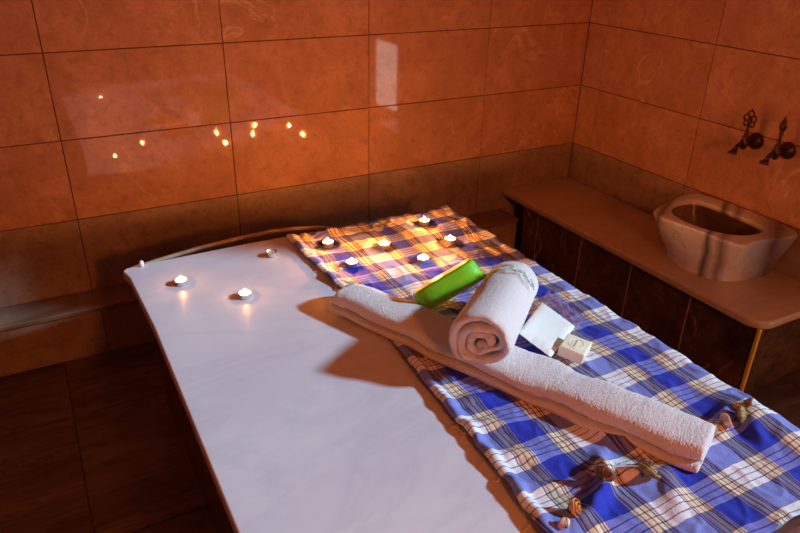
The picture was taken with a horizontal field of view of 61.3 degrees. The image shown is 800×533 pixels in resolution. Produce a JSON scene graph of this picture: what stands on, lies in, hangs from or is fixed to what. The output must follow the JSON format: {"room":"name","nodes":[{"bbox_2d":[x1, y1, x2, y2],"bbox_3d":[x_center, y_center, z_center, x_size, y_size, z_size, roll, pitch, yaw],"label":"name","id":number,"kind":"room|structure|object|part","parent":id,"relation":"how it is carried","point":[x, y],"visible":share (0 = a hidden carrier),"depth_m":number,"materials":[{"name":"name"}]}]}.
{"room":"spa","nodes":[
{"label":"spa","id":0,"kind":"room"},
{"bbox_2d":[0,0,592,308],"bbox_3d":[-0.663,-1.037,2.497,3.860,2.600,0.150,-13,30,-26],"label":"wall","id":1,"kind":"structure","parent":0,"point":[132,131],"depth_m":2.69,"materials":[{"name":"tile"}]},
{"bbox_2d":[0,209,517,376],"bbox_3d":[-0.876,0.149,2.791,3.270,0.210,0.146,-13,30,-26],"label":"ledge","id":2,"kind":"object","parent":1,"relation":"attached to","point":[39,334],"depth_m":2.56,"materials":[{"name":"stone"}]},
{"bbox_2d":[0,240,799,532],"bbox_3d":[0.311,1.073,1.353,3.980,0.100,4.570,-13,30,-26],"label":"floor","id":3,"kind":"structure","parent":0,"point":[93,443],"depth_m":2.16,"materials":[{"name":"brown tile"}]},
{"bbox_2d":[123,224,799,532],"bbox_3d":[0.074,0.481,1.818,1.208,0.530,2.080,-13,30,-26],"label":"table","id":4,"kind":"object","parent":3,"relation":"on","point":[291,414],"visible":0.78,"depth_m":1.58,"materials":[{"name":"stone"}]},
{"bbox_2d":[174,276,187,286],"bbox_3d":[-0.674,0.041,2.080,0.040,0.030,0.040,7,27,11],"label":"tealight candle","id":5,"kind":"object","parent":4,"relation":"on","point":[182,281],"visible":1,"depth_m":2.08,"materials":[{"name":"wax"}]},
{"bbox_2d":[238,289,251,299],"bbox_3d":[-0.462,0.078,2.014,0.040,0.030,0.040,13,29,22],"label":"tealight candle","id":6,"kind":"object","parent":4,"relation":"on","point":[245,294],"visible":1,"depth_m":2.01,"materials":[{"name":"wax"}]},
{"bbox_2d":[266,249,277,257],"bbox_3d":[-0.430,-0.044,2.273,0.040,0.018,0.040,-13,30,-26],"label":"tealight candle","id":7,"kind":"object","parent":4,"relation":"on","point":[271,253],"visible":1,"depth_m":2.27,"materials":[{"name":"wax"}]},
{"bbox_2d":[286,205,799,532],"bbox_3d":[0.263,0.155,1.879,0.749,0.042,1.670,-13,30,-26],"label":"plaid cloth","id":8,"kind":"object","parent":4,"relation":"on","point":[747,480],"visible":0.73,"depth_m":1.52,"materials":[{"name":"fabric"}]},
{"bbox_2d":[322,239,333,247],"bbox_3d":[-0.249,-0.086,2.333,0.040,0.030,0.040,11,28,18],"label":"tealight candle","id":9,"kind":"object","parent":8,"relation":"on","point":[327,243],"visible":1,"depth_m":2.33,"materials":[{"name":"wax"}]},
{"bbox_2d":[346,259,357,267],"bbox_3d":[-0.156,-0.016,2.190,0.040,0.030,0.040,9,28,15],"label":"tealight candle","id":10,"kind":"object","parent":8,"relation":"on","point":[350,263],"visible":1,"depth_m":2.19,"materials":[{"name":"wax"}]},
{"bbox_2d":[373,223,383,230],"bbox_3d":[-0.080,-0.144,2.468,0.040,0.018,0.040,-13,30,-26],"label":"tealight candle","id":11,"kind":"object","parent":8,"relation":"on","point":[378,226],"visible":1,"depth_m":2.46,"materials":[{"name":"wax"}]},
{"bbox_2d":[378,241,389,248],"bbox_3d":[-0.055,-0.080,2.326,0.040,0.030,0.040,13,29,22],"label":"tealight candle","id":12,"kind":"object","parent":8,"relation":"on","point":[382,244],"visible":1,"depth_m":2.33,"materials":[{"name":"wax"}]},
{"bbox_2d":[417,255,428,263],"bbox_3d":[0.076,-0.030,2.227,0.040,0.030,0.040,-2,27,-7],"label":"tealight candle","id":13,"kind":"object","parent":8,"relation":"on","point":[422,259],"visible":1,"depth_m":2.22,"materials":[{"name":"wax"}]},
{"bbox_2d":[419,218,428,225],"bbox_3d":[0.090,-0.173,2.514,0.040,0.030,0.040,0,27,-2],"label":"tealight candle","id":14,"kind":"object","parent":8,"relation":"on","point":[422,221],"visible":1,"depth_m":2.51,"materials":[{"name":"wax"}]},
{"bbox_2d":[413,259,486,309],"bbox_3d":[0.141,0.058,1.908,0.215,0.170,0.135,-6,28,-14],"label":"soap bar","id":15,"kind":"object","parent":8,"relation":"on","point":[459,278],"visible":0.84,"depth_m":1.85,"materials":[{"name":"green"}]},
{"bbox_2d":[444,236,455,243],"bbox_3d":[0.175,-0.098,2.366,0.040,0.030,0.040,1,27,-1],"label":"tealight candle","id":16,"kind":"object","parent":8,"relation":"on","point":[448,239],"visible":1,"depth_m":2.36,"materials":[{"name":"wax"}]},
{"bbox_2d":[330,281,715,472],"bbox_3d":[0.237,0.226,1.695,1.042,0.069,0.158,21,33,34],"label":"bath towel","id":17,"kind":"object","parent":8,"relation":"on","point":[680,439],"visible":0.9,"depth_m":1.57,"materials":[{"name":"white fabric"}]},
{"bbox_2d":[449,261,538,363],"bbox_3d":[0.256,0.102,1.763,0.157,0.150,0.416,11,28,18],"label":"rolled towel","id":18,"kind":"object","parent":17,"relation":"on","point":[486,330],"visible":1,"depth_m":1.62,"materials":[{"name":"white fabric"}]},
{"bbox_2d":[519,291,583,356],"bbox_3d":[0.429,0.151,1.864,0.137,0.054,0.400,13,29,22],"label":"packet","id":19,"kind":"object","parent":8,"relation":"on","point":[546,329],"visible":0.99,"depth_m":1.81,"materials":[{"name":"white paper"},{"name":"clear plastic"}]},
{"bbox_2d":[557,517,570,529],"bbox_3d":[0.303,0.475,1.247,0.023,0.026,0.020,10,28,17],"label":"seashell","id":20,"kind":"object","parent":8,"relation":"on","point":[564,523],"visible":1,"depth_m":1.24,"materials":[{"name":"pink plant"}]},
{"bbox_2d":[567,498,580,517],"bbox_3d":[0.330,0.454,1.272,0.027,0.033,0.034,-2,27,-7],"label":"seashell","id":21,"kind":"object","parent":8,"relation":"on","point":[574,506],"visible":1,"depth_m":1.26,"materials":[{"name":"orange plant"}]},
{"bbox_2d":[557,333,591,364],"bbox_3d":[0.448,0.211,1.732,0.068,0.042,0.082,15,30,26],"label":"soap bar","id":22,"kind":"object","parent":8,"relation":"on","point":[573,348],"visible":1,"depth_m":1.71,"materials":[{"name":"white wax"}]},
{"bbox_2d":[595,465,615,481],"bbox_3d":[0.406,0.409,1.333,0.036,0.041,0.029,-2,27,-7],"label":"seashell","id":23,"kind":"object","parent":8,"relation":"on","point":[605,473],"visible":1,"depth_m":1.32,"materials":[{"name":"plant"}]},
{"bbox_2d":[639,458,652,465],"bbox_3d":[0.509,0.408,1.402,0.027,0.030,0.020,23,34,37],"label":"seashell","id":24,"kind":"object","parent":8,"relation":"on","point":[644,460],"visible":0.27,"depth_m":1.39,"materials":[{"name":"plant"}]},
{"bbox_2d":[637,461,660,478],"bbox_3d":[0.500,0.408,1.355,0.044,0.040,0.047,4,27,6],"label":"seashell","id":25,"kind":"object","parent":8,"relation":"on","point":[647,470],"visible":1,"depth_m":1.34,"materials":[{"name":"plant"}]},
{"bbox_2d":[713,425,717,438],"bbox_3d":[0.691,0.363,1.484,0.025,0.028,0.021,-6,28,-15],"label":"rosebud","id":26,"kind":"object","parent":8,"relation":"on","point":[716,429],"visible":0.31,"depth_m":1.48,"materials":[{"name":"pink plant"}]},
{"bbox_2d":[719,413,732,428],"bbox_3d":[0.724,0.342,1.499,0.034,0.037,0.024,23,34,37],"label":"seashell","id":27,"kind":"object","parent":8,"relation":"on","point":[725,419],"visible":1,"depth_m":1.49,"materials":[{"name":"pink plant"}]},
{"bbox_2d":[736,405,748,422],"bbox_3d":[0.769,0.332,1.523,0.036,0.040,0.029,-15,31,-30],"label":"seashell","id":28,"kind":"object","parent":8,"relation":"on","point":[742,414],"visible":1,"depth_m":1.51,"materials":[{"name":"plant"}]},
{"bbox_2d":[743,397,753,407],"bbox_3d":[0.800,0.314,1.551,0.022,0.032,0.028,3,27,4],"label":"seashell","id":29,"kind":"object","parent":8,"relation":"on","point":[748,402],"visible":1,"depth_m":1.54,"materials":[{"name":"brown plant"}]},
{"bbox_2d":[503,178,799,392],"bbox_3d":[1.067,0.003,3.045,0.437,0.320,1.484,-13,30,-26],"label":"stone bench","id":30,"kind":"object","parent":3,"relation":"on","point":[745,334],"visible":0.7,"depth_m":2.75,"materials":[{"name":"beige stone"}]},
{"bbox_3d":[1.108,0.038,3.013,0.403,0.287,1.306,-13,30,-26],"label":"panel","id":31,"kind":"part","parent":30,"relation":"part of","materials":[{"name":"tile"}]},
{"bbox_2d":[654,193,797,281],"bbox_3d":[1.241,-0.102,2.688,0.389,0.196,0.492,-13,30,-26],"label":"basin","id":32,"kind":"object","parent":30,"relation":"on","point":[708,237],"visible":1,"depth_m":2.60,"materials":[{"name":"beige stone"}]},
{"bbox_3d":[1.247,0.345,2.409,0.014,0.286,0.014,-13,30,-26],"label":"corner trim","id":33,"kind":"part","parent":30,"relation":"part of","materials":[{"name":"gold metal"}]},
{"bbox_3d":[1.426,0.303,2.501,0.390,0.285,0.008,-13,30,-26],"label":"panel","id":34,"kind":"part","parent":30,"relation":"part of","materials":[{"name":"tile"}]},
{"bbox_2d":[568,0,799,280],"bbox_3d":[2.006,-0.502,1.555,0.120,2.600,4.300,-13,30,-26],"label":"wall","id":35,"kind":"structure","parent":0,"point":[668,87],"depth_m":2.87,"materials":[{"name":"tile"}]},
{"bbox_2d":[727,109,762,155],"bbox_3d":[1.338,-0.522,2.600,0.136,0.172,0.066,-13,30,-26],"label":"tap","id":36,"kind":"object","parent":35,"relation":"attached to","point":[754,140],"visible":1,"depth_m":2.61,"materials":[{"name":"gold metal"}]},
{"bbox_3d":[1.288,-0.446,2.610,0.026,0.024,0.040,-13,30,-26],"label":"spout","id":37,"kind":"part","parent":36,"relation":"part of","materials":[{"name":"brown metal"}]},
{"bbox_2d":[758,117,795,165],"bbox_3d":[1.403,-0.468,2.494,0.136,0.176,0.066,-13,30,-26],"label":"tap","id":38,"kind":"object","parent":35,"relation":"attached to","point":[787,150],"visible":1,"depth_m":2.50,"materials":[{"name":"gold metal"}]},
{"bbox_3d":[1.353,-0.390,2.504,0.026,0.024,0.040,-13,30,-26],"label":"spout","id":39,"kind":"part","parent":38,"relation":"part of","materials":[{"name":"brown metal"}]}
]}

